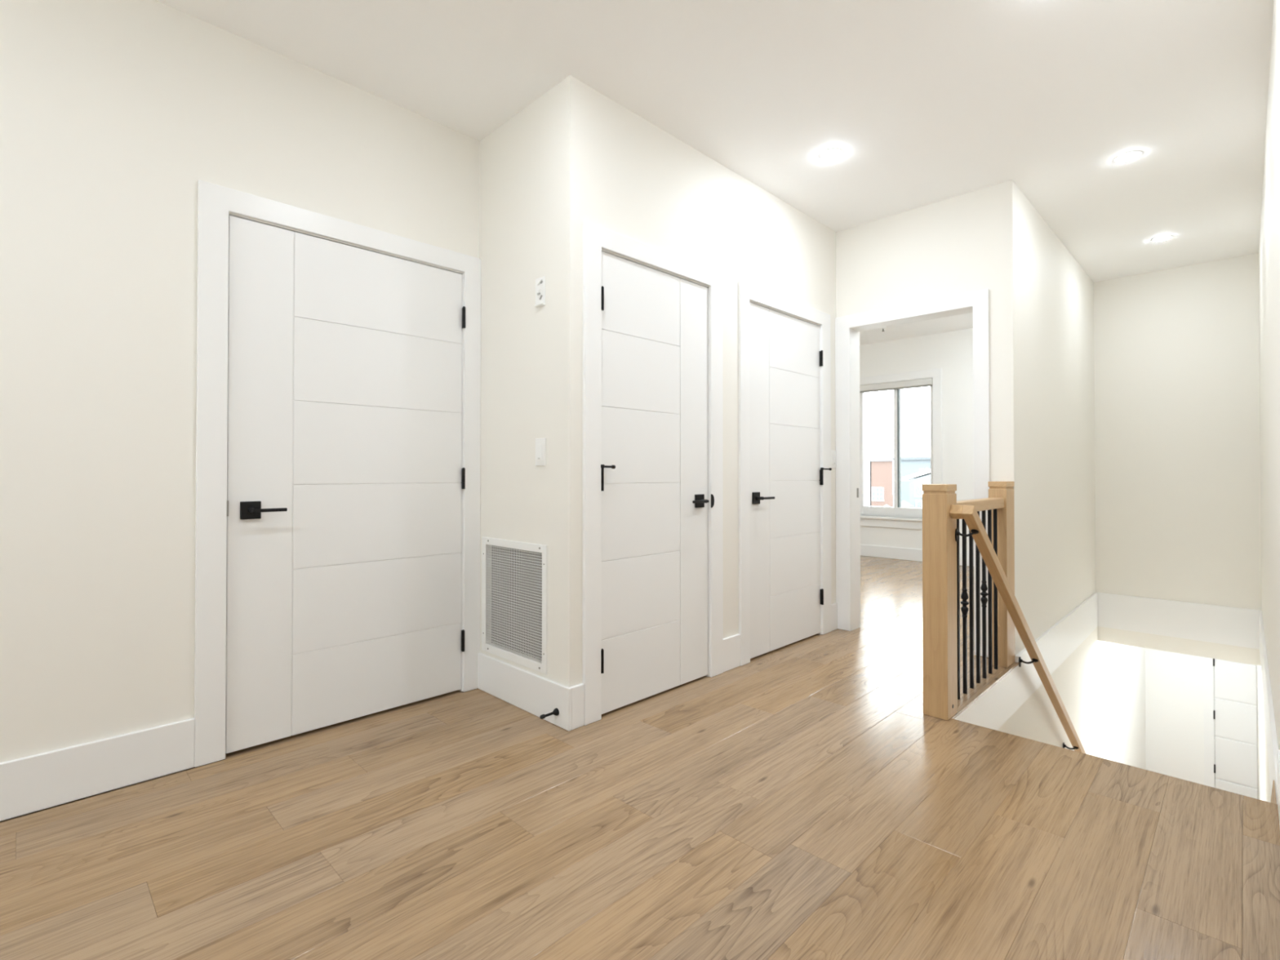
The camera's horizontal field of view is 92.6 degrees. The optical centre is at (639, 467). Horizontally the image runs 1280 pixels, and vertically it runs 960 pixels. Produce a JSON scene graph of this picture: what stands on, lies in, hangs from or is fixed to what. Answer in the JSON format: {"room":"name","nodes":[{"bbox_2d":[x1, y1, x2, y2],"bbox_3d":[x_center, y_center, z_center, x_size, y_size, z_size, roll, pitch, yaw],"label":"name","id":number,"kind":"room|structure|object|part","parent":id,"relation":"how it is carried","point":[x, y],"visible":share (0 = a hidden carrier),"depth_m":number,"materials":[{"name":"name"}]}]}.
{"room":"upstairs landing","nodes":[
{"label":"upstairs landing","id":0,"kind":"room"},
{"bbox_2d":[0,0,479,762],"bbox_3d":[-2.499,-0.292,1.441,0.120,2.740,4.930,-1,-1,45],"label":"wall","id":1,"kind":"structure","parent":0,"point":[113,113],"depth_m":2.09,"materials":[{"name":"white paint"}]},
{"bbox_2d":[0,717,195,821],"bbox_3d":[-2.902,0.985,0.926,0.015,0.176,3.647,-1,-1,45],"label":"baseboard","id":2,"kind":"structure","parent":1,"relation":"attached to","point":[31,784],"depth_m":2.02,"materials":[{"name":"white paint"}]},
{"bbox_2d":[194,179,480,767],"bbox_3d":[-1.252,0.020,2.686,0.138,2.139,1.162,-1,-1,45],"label":"door frame","id":3,"kind":"structure","parent":1,"relation":"attached to","point":[215,202],"depth_m":2.28,"materials":[{"name":"white paint"}]},
{"bbox_2d":[225,215,465,753],"bbox_3d":[-1.206,0.061,2.645,0.100,2.032,0.983,-1,-1,45],"label":"door","id":4,"kind":"structure","parent":1,"relation":"in","point":[346,476],"depth_m":2.59,"materials":[{"name":"white paint"}]},
{"bbox_3d":[-1.550,0.152,2.297,0.020,0.059,0.005,-1,-1,45],"label":"strike plate","id":5,"kind":"part","parent":4,"relation":"part of","materials":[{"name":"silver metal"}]},
{"bbox_3d":[-1.499,0.163,2.355,0.010,0.068,0.068,-1,-1,45],"label":"handle","id":6,"kind":"part","parent":4,"relation":"part of","materials":[{"name":"black metal"}]},
{"bbox_3d":[-1.479,0.059,2.387,0.005,2.032,0.221,-1,-1,45],"label":"panel","id":7,"kind":"part","parent":4,"relation":"part of","materials":[{"name":"white paint"}]},
{"bbox_3d":[-1.428,0.163,2.357,0.011,0.013,0.122,-1,-1,45],"label":"lever","id":8,"kind":"part","parent":4,"relation":"part of","materials":[{"name":"black metal"}]},
{"bbox_3d":[-1.137,0.917,2.725,0.005,0.323,0.746,-1,-1,45],"label":"panel","id":9,"kind":"part","parent":4,"relation":"part of","materials":[{"name":"white paint"}]},
{"bbox_3d":[-1.137,0.241,2.731,0.005,0.338,0.746,-1,-1,45],"label":"panel","id":10,"kind":"part","parent":4,"relation":"part of","materials":[{"name":"white paint"}]},
{"bbox_3d":[-1.137,0.583,2.728,0.005,0.340,0.746,-1,-1,45],"label":"panel","id":11,"kind":"part","parent":4,"relation":"part of","materials":[{"name":"white paint"}]},
{"bbox_3d":[-1.137,-0.440,2.737,0.005,0.336,0.746,-1,-1,45],"label":"panel","id":12,"kind":"part","parent":4,"relation":"part of","materials":[{"name":"white paint"}]},
{"bbox_3d":[-1.137,-0.100,2.734,0.005,0.338,0.746,-1,-1,45],"label":"panel","id":13,"kind":"part","parent":4,"relation":"part of","materials":[{"name":"white paint"}]},
{"bbox_3d":[-1.137,-0.783,2.740,0.005,0.343,0.746,-1,-1,45],"label":"panel","id":14,"kind":"part","parent":4,"relation":"part of","materials":[{"name":"white paint"}]},
{"bbox_2d":[479,88,552,679],"bbox_3d":[-0.551,-0.278,2.897,0.602,2.740,0.120,-1,-1,45],"label":"wall","id":15,"kind":"structure","parent":0,"point":[516,168],"depth_m":2.83,"materials":[{"name":"white paint"}]},
{"bbox_2d":[481,536,547,674],"bbox_3d":[-0.575,0.618,2.857,0.531,0.559,0.059,-1,-1,45],"label":"air vent","id":16,"kind":"object","parent":15,"relation":"in","point":[518,609],"visible":1,"depth_m":2.83,"materials":[{"name":"white plastic"}]},
{"bbox_2d":[477,652,571,731],"bbox_3d":[-0.544,1.002,2.783,0.719,0.176,0.015,-1,-1,45],"label":"baseboard","id":17,"kind":"structure","parent":15,"relation":"attached to","point":[536,695],"depth_m":2.74,"materials":[{"name":"white paint"}]},
{"bbox_2d":[539,707,559,719],"bbox_3d":[-0.380,1.028,2.551,0.031,0.031,0.083,-1,-1,45],"label":"door stop","id":18,"kind":"object","parent":17,"relation":"attached to","point":[556,712],"visible":1,"depth_m":2.56,"materials":[{"name":"black metal"}]},
{"bbox_3d":[-0.374,1.029,2.557,0.031,0.031,0.066,-1,-1,45],"label":"stem","id":19,"kind":"part","parent":18,"relation":"part of","materials":[{"name":"black metal"}]},
{"bbox_2d":[534,275,545,308],"bbox_3d":[-0.444,-0.778,2.701,0.070,0.129,0.014,-1,-1,45],"label":"plate","id":20,"kind":"object","parent":15,"relation":"attached to","point":[540,282],"visible":1,"depth_m":2.70,"materials":[{"name":"white plastic"}]},
{"bbox_2d":[535,437,546,466],"bbox_3d":[-0.440,-0.070,2.691,0.075,0.122,0.013,-1,-1,45],"label":"light switch","id":21,"kind":"object","parent":15,"relation":"attached to","point":[540,443],"visible":1,"depth_m":2.68,"materials":[{"name":"white plastic"}]},
{"bbox_2d":[0,555,1279,959],"bbox_3d":[-0.009,1.244,3.191,4.922,0.300,11.180,-1,-1,45],"label":"floor","id":22,"kind":"structure","parent":0,"point":[801,800],"depth_m":1.76,"materials":[{"name":"brown wood"}]},
{"bbox_2d":[921,481,1014,720],"bbox_3d":[1.692,0.583,3.082,0.109,1.020,1.148,-1,-1,45],"label":"stair railing","id":23,"kind":"object","parent":22,"relation":"on","point":[940,550],"visible":0.99,"depth_m":2.72,"materials":[{"name":"brown wood"}]},
{"bbox_3d":[1.333,0.602,2.720,0.104,0.976,0.126,-1,-1,45],"label":"newel post","id":24,"kind":"part","parent":23,"relation":"part of","materials":[{"name":"brown wood"}]},
{"bbox_3d":[1.679,0.189,3.077,0.060,0.055,0.862,-1,-1,45],"label":"rail","id":25,"kind":"part","parent":23,"relation":"part of","materials":[{"name":"brown wood"}]},
{"bbox_3d":[2.034,0.607,3.439,0.090,0.978,0.158,-1,-1,45],"label":"newel post","id":26,"kind":"part","parent":23,"relation":"part of","materials":[{"name":"brown wood"}]},
{"bbox_2d":[551,75,835,687],"bbox_3d":[0.532,-0.273,3.478,0.120,2.740,2.470,-1,-1,45],"label":"wall","id":27,"kind":"structure","parent":0,"point":[615,170],"depth_m":2.89,"materials":[{"name":"white paint"}]},
{"bbox_2d":[570,683,584,729],"bbox_3d":[-0.264,1.000,2.566,0.015,0.176,0.069,-1,-1,45],"label":"baseboard","id":28,"kind":"structure","parent":27,"relation":"attached to","point":[577,691],"depth_m":2.56,"materials":[{"name":"white paint"}]},
{"bbox_2d":[582,221,723,725],"bbox_3d":[0.057,0.022,2.982,0.138,2.139,0.962,-1,-1,45],"label":"door frame","id":29,"kind":"structure","parent":27,"relation":"attached to","point":[597,239],"depth_m":2.65,"materials":[{"name":"white paint"}]},
{"bbox_2d":[600,251,714,714],"bbox_3d":[0.103,0.064,2.942,0.100,2.032,0.795,-1,-1,45],"label":"door","id":30,"kind":"structure","parent":27,"relation":"in","point":[654,466],"depth_m":2.92,"materials":[{"name":"white paint"}]},
{"bbox_3d":[0.010,-0.781,2.873,0.005,0.343,0.534,-1,-1,45],"label":"panel","id":31,"kind":"part","parent":30,"relation":"part of","materials":[{"name":"white paint"}]},
{"bbox_3d":[0.010,-0.439,2.870,0.005,0.336,0.534,-1,-1,45],"label":"panel","id":32,"kind":"part","parent":30,"relation":"part of","materials":[{"name":"white paint"}]},
{"bbox_3d":[0.010,-0.099,2.867,0.005,0.338,0.534,-1,-1,45],"label":"panel","id":33,"kind":"part","parent":30,"relation":"part of","materials":[{"name":"white paint"}]},
{"bbox_3d":[0.010,0.242,2.864,0.005,0.338,0.534,-1,-1,45],"label":"panel","id":34,"kind":"part","parent":30,"relation":"part of","materials":[{"name":"white paint"}]},
{"bbox_3d":[0.010,0.584,2.861,0.005,0.340,0.534,-1,-1,45],"label":"panel","id":35,"kind":"part","parent":30,"relation":"part of","materials":[{"name":"white paint"}]},
{"bbox_3d":[0.010,0.918,2.858,0.005,0.323,0.534,-1,-1,45],"label":"panel","id":36,"kind":"part","parent":30,"relation":"part of","materials":[{"name":"white paint"}]},
{"bbox_3d":[0.278,0.066,3.136,0.005,2.032,0.221,-1,-1,45],"label":"panel","id":37,"kind":"part","parent":30,"relation":"part of","materials":[{"name":"white paint"}]},
{"bbox_3d":[0.307,0.170,3.154,0.010,0.068,0.068,-1,-1,45],"label":"handle","id":38,"kind":"part","parent":30,"relation":"part of","materials":[{"name":"black metal"}]},
{"bbox_3d":[0.306,0.169,3.083,0.011,0.013,0.122,-1,-1,45],"label":"lever","id":39,"kind":"part","parent":30,"relation":"part of","materials":[{"name":"black metal"}]},
{"bbox_3d":[0.381,0.172,3.207,0.003,0.072,0.026,-1,-1,45],"label":"strike plate","id":40,"kind":"part","parent":30,"relation":"part of","materials":[{"name":"black metal"}]},
{"bbox_2d":[723,633,740,672],"bbox_3d":[0.495,1.007,3.332,0.015,0.176,0.164,-1,-1,45],"label":"baseboard","id":41,"kind":"structure","parent":27,"relation":"attached to","point":[731,645],"depth_m":3.33,"materials":[{"name":"white paint"}]},
{"bbox_2d":[737,280,831,666],"bbox_3d":[0.876,0.030,3.810,0.138,2.139,1.039,-1,-1,45],"label":"door frame","id":42,"kind":"structure","parent":27,"relation":"attached to","point":[747,293],"depth_m":3.51,"materials":[{"name":"white paint"}]},
{"bbox_2d":[749,302,831,658],"bbox_3d":[0.927,0.071,3.769,0.108,2.032,0.867,-1,-1,45],"label":"door","id":43,"kind":"structure","parent":27,"relation":"in","point":[786,358],"depth_m":3.74,"materials":[{"name":"white paint"}]},
{"bbox_3d":[0.668,0.173,3.519,0.010,0.068,0.068,-1,-1,45],"label":"handle","id":44,"kind":"part","parent":43,"relation":"part of","materials":[{"name":"black metal"}]},
{"bbox_3d":[0.688,0.070,3.551,0.005,2.032,0.221,-1,-1,45],"label":"panel","id":45,"kind":"part","parent":43,"relation":"part of","materials":[{"name":"white paint"}]},
{"bbox_3d":[0.740,0.173,3.520,0.011,0.013,0.122,-1,-1,45],"label":"lever","id":46,"kind":"part","parent":43,"relation":"part of","materials":[{"name":"black metal"}]},
{"bbox_3d":[0.979,-0.772,3.852,0.005,0.343,0.601,-1,-1,45],"label":"panel","id":47,"kind":"part","parent":43,"relation":"part of","materials":[{"name":"white paint"}]},
{"bbox_3d":[0.979,-0.430,3.849,0.005,0.336,0.601,-1,-1,45],"label":"panel","id":48,"kind":"part","parent":43,"relation":"part of","materials":[{"name":"white paint"}]},
{"bbox_3d":[0.979,-0.090,3.846,0.005,0.338,0.601,-1,-1,45],"label":"panel","id":49,"kind":"part","parent":43,"relation":"part of","materials":[{"name":"white paint"}]},
{"bbox_3d":[0.979,0.251,3.843,0.005,0.338,0.601,-1,-1,45],"label":"panel","id":50,"kind":"part","parent":43,"relation":"part of","materials":[{"name":"white paint"}]},
{"bbox_3d":[0.979,0.593,3.840,0.005,0.340,0.601,-1,-1,45],"label":"panel","id":51,"kind":"part","parent":43,"relation":"part of","materials":[{"name":"white paint"}]},
{"bbox_3d":[0.979,0.927,3.837,0.005,0.323,0.601,-1,-1,45],"label":"panel","id":52,"kind":"part","parent":43,"relation":"part of","materials":[{"name":"white paint"}]},
{"bbox_2d":[831,603,837,631],"bbox_3d":[1.317,1.015,4.163,0.015,0.176,0.097,-1,-1,45],"label":"baseboard","id":53,"kind":"structure","parent":27,"relation":"attached to","point":[833,606],"depth_m":4.16,"materials":[{"name":"white paint"}]},
{"bbox_2d":[156,0,1273,345],"bbox_3d":[-0.009,-1.706,3.218,4.922,0.120,11.180,-1,-1,45],"label":"ceiling","id":54,"kind":"structure","parent":0,"point":[924,102],"depth_m":2.61,"materials":[{"name":"white paint"}]},
{"bbox_2d":[819,148,843,159],"bbox_3d":[1.004,-1.641,3.209,0.120,0.009,0.120,-1,-1,45],"label":"recessed light","id":55,"kind":"object","parent":54,"relation":"in","point":[831,153],"visible":1,"depth_m":3.20,"materials":[{"name":"white plastic"}]},
{"bbox_2d":[1113,151,1142,162],"bbox_3d":[2.580,-1.641,3.233,0.120,0.009,0.120,-1,-1,45],"label":"recessed light","id":56,"kind":"object","parent":54,"relation":"in","point":[1129,156],"visible":1,"depth_m":3.22,"materials":[{"name":"white plastic"}]},
{"bbox_2d":[1151,235,1172,241],"bbox_3d":[3.714,-1.631,4.355,0.120,0.009,0.120,-1,-1,45],"label":"recessed light","id":57,"kind":"object","parent":54,"relation":"in","point":[1163,237],"visible":1,"depth_m":4.34,"materials":[{"name":"white plastic"}]},
{"bbox_2d":[859,328,973,553],"bbox_3d":[3.456,-0.236,7.513,3.547,2.740,0.180,-1,-1,45],"label":"wall","id":58,"kind":"structure","parent":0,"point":[952,352],"depth_m":7.23,"materials":[{"name":"white paint"}]},
{"bbox_2d":[859,377,932,393],"bbox_3d":[3.192,-1.031,7.682,0.939,0.097,0.061,-1,-1,45],"label":"roller blind","id":59,"kind":"object","parent":58,"relation":"attached to","point":[926,382],"visible":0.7,"depth_m":7.64,"materials":[{"name":"white fabric"}]},
{"bbox_2d":[859,368,942,529],"bbox_3d":[3.209,-0.216,7.691,1.165,1.927,0.175,-1,-1,45],"label":"window","id":60,"kind":"structure","parent":58,"relation":"attached to","point":[889,520],"depth_m":7.68,"materials":[{"name":"white paint"}]},
{"bbox_3d":[3.181,0.631,7.655,1.165,0.032,0.095,-1,-1,45],"label":"sill","id":61,"kind":"part","parent":60,"relation":"part of","materials":[{"name":"white paint"}]},
{"bbox_3d":[3.411,-0.264,7.566,0.381,1.515,0.006,-1,-1,45],"label":"glass pane","id":62,"kind":"part","parent":60,"relation":"part of","materials":[{"name":"clear glass"}]},
{"bbox_3d":[3.544,-0.236,7.287,0.100,1.695,0.018,-1,-1,45],"label":"casing leg","id":63,"kind":"part","parent":60,"relation":"part of","materials":[{"name":"white paint"}]},
{"bbox_2d":[860,544,973,566],"bbox_3d":[3.345,1.060,7.474,3.427,0.144,0.015,-1,-1,45],"label":"baseboard","id":64,"kind":"structure","parent":58,"relation":"attached to","point":[904,553],"depth_m":7.63,"materials":[{"name":"white paint"}]},
{"bbox_2d":[835,179,1020,655],"bbox_3d":[1.783,-0.269,3.893,1.073,2.740,0.120,-1,-1,45],"label":"wall","id":65,"kind":"structure","parent":0,"point":[966,242],"depth_m":3.65,"materials":[{"name":"white paint"}]},
{"bbox_2d":[835,288,990,657],"bbox_3d":[1.739,0.031,3.932,0.952,2.139,0.154,-1,-1,45],"label":"door frame","id":66,"kind":"structure","parent":65,"relation":"attached to","point":[847,328],"depth_m":4.15,"materials":[{"name":"white paint"}]},
{"bbox_2d":[997,186,1146,769],"bbox_3d":[3.966,1.269,5.400,0.132,5.790,8.368,-1,-1,45],"label":"wall","id":67,"kind":"structure","parent":0,"point":[1056,387],"depth_m":4.38,"materials":[{"name":"white paint"}]},
{"bbox_2d":[949,504,1085,753],"bbox_3d":[2.614,1.488,3.866,0.094,2.634,3.514,-1,-1,45],"label":"stair handrail","id":68,"kind":"object","parent":67,"relation":"attached to","point":[969,513],"visible":0.96,"depth_m":3.09,"materials":[{"name":"brown wood"}]},
{"bbox_3d":[1.411,0.298,2.716,0.016,0.058,0.025,-1,-1,45],"label":"wall plate","id":69,"kind":"part","parent":68,"relation":"part of","materials":[{"name":"black metal"}]},
{"bbox_3d":[1.442,0.290,2.700,0.069,0.027,0.010,0,-1,27],"label":"arm","id":70,"kind":"part","parent":68,"relation":"part of","materials":[{"name":"black metal"}]},
{"bbox_3d":[2.156,1.099,3.462,0.016,0.058,0.025,-1,-1,45],"label":"wall plate","id":71,"kind":"part","parent":68,"relation":"part of","materials":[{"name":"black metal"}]},
{"bbox_3d":[2.189,1.091,3.448,0.071,0.027,0.010,0,-1,23],"label":"arm","id":72,"kind":"part","parent":68,"relation":"part of","materials":[{"name":"black metal"}]},
{"bbox_2d":[954,592,1097,730],"bbox_3d":[2.656,1.214,3.988,0.015,0.294,3.718,-1,-1,45],"label":"trim","id":73,"kind":"structure","parent":67,"relation":"attached to","point":[993,708],"depth_m":3.63,"materials":[{"name":"white paint"}]},
{"bbox_2d":[1145,648,1204,784],"bbox_3d":[6.915,2.852,7.566,1.015,2.664,0.120,-1,-1,45],"label":"wall","id":74,"kind":"structure","parent":0,"point":[1175,714],"depth_m":7.68,"materials":[{"name":"white paint"}]},
{"bbox_2d":[1203,657,1214,787],"bbox_3d":[7.105,3.077,7.364,0.462,2.210,0.138,-1,-1,45],"label":"door frame","id":75,"kind":"structure","parent":74,"relation":"attached to","point":[1208,668],"depth_m":7.45,"materials":[{"name":"white paint"}]},
{"bbox_2d":[1213,658,1257,799],"bbox_3d":[7.105,3.118,7.303,0.373,2.103,0.064,-1,-1,45],"label":"door","id":76,"kind":"structure","parent":74,"relation":"in","point":[1235,685],"depth_m":7.29,"materials":[{"name":"white paint"}]},
{"bbox_3d":[7.106,2.555,7.304,0.365,0.449,0.012,-1,-1,45],"label":"panel","id":77,"kind":"part","parent":76,"relation":"part of","materials":[{"name":"white paint"}]},
{"bbox_3d":[7.106,3.020,7.300,0.365,0.445,0.012,-1,-1,45],"label":"panel","id":78,"kind":"part","parent":76,"relation":"part of","materials":[{"name":"white paint"}]},
{"bbox_3d":[7.106,3.507,7.295,0.365,0.492,0.012,-1,-1,45],"label":"panel","id":79,"kind":"part","parent":76,"relation":"part of","materials":[{"name":"white paint"}]},
{"bbox_3d":[7.106,3.966,7.291,0.365,0.390,0.012,-1,-1,45],"label":"panel","id":80,"kind":"part","parent":76,"relation":"part of","materials":[{"name":"white paint"}]},
{"bbox_2d":[1093,253,1262,666],"bbox_3d":[4.372,-0.066,5.023,1.015,3.126,0.120,-1,-1,45],"label":"wall","id":81,"kind":"structure","parent":0,"point":[1176,350],"depth_m":4.95,"materials":[{"name":"white paint"}]},
{"bbox_2d":[1097,592,1259,648],"bbox_3d":[4.324,1.223,4.963,0.985,0.294,0.015,-1,-1,45],"label":"trim","id":82,"kind":"structure","parent":81,"relation":"attached to","point":[1228,625],"depth_m":4.92,"materials":[{"name":"white paint"}]},
{"bbox_2d":[1256,0,1279,802],"bbox_3d":[2.781,1.244,2.597,0.120,5.790,14.020,-1,-1,45],"label":"wall","id":83,"kind":"structure","parent":0,"point":[1269,229],"depth_m":2.67,"materials":[{"name":"white paint"}]},
{"bbox_2d":[1258,609,1278,804],"bbox_3d":[3.372,1.208,3.291,0.015,0.294,3.733,-1,-1,45],"label":"trim","id":84,"kind":"structure","parent":83,"relation":"attached to","point":[1270,726],"depth_m":2.82,"materials":[{"name":"white paint"}]},
{"bbox_2d":[1276,749,1279,825],"bbox_3d":[-0.069,0.975,-0.185,0.015,0.176,6.052,-1,-1,45],"label":"baseboard","id":85,"kind":"structure","parent":83,"relation":"attached to","point":[1277,750],"depth_m":1.89,"materials":[{"name":"white paint"}]},
{"label":"outside","id":86,"kind":"structure","parent":0,"visible":0},
{"bbox_3d":[37.971,5.157,59.651,150.000,0.300,121.720,-1,-1,45],"label":"ground","id":87,"kind":"structure","parent":86,"visible":0},
{"bbox_2d":[865,457,871,506],"bbox_3d":[15.705,2.120,45.641,2.936,5.520,8.173,0,-1,22],"label":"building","id":88,"kind":"structure","parent":87,"relation":"on","point":[868,464],"depth_m":41.65,"materials":[{"name":"white"}]},
{"bbox_2d":[870,459,893,506],"bbox_3d":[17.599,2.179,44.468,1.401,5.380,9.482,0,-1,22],"label":"brick building","id":89,"kind":"structure","parent":87,"relation":"on","point":[882,470],"depth_m":40.40,"materials":[{"name":"brown"}]},
{"bbox_2d":[882,500,915,507],"bbox_3d":[9.713,2.936,22.768,1.570,3.473,1.472,-1,-1,45],"label":"shrub","id":90,"kind":"object","parent":87,"relation":"on","point":[904,504],"visible":0.02,"depth_m":22.82,"materials":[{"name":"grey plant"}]},
{"bbox_2d":[891,457,930,502],"bbox_3d":[29.303,2.018,55.398,8.700,5.900,10.400,-1,-1,45],"label":"warehouse","id":91,"kind":"structure","parent":87,"relation":"on","point":[909,465],"depth_m":53.91,"materials":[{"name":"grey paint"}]},
{"bbox_2d":[901,468,930,507],"bbox_3d":[14.512,2.250,25.877,4.000,4.900,7.370,-1,-1,45],"label":"house","id":92,"kind":"structure","parent":87,"relation":"on","point":[916,480],"depth_m":24.26,"materials":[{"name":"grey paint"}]},
{"bbox_3d":[11.010,0.900,24.181,0.225,0.370,0.015,-1,-1,45],"label":"pane","id":93,"kind":"part","parent":92,"relation":"part of","materials":[{"name":"white glass"}]},
{"bbox_3d":[11.028,1.495,24.158,0.175,0.320,0.015,-1,-1,45],"label":"pane","id":94,"kind":"part","parent":92,"relation":"part of","materials":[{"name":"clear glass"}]}
]}

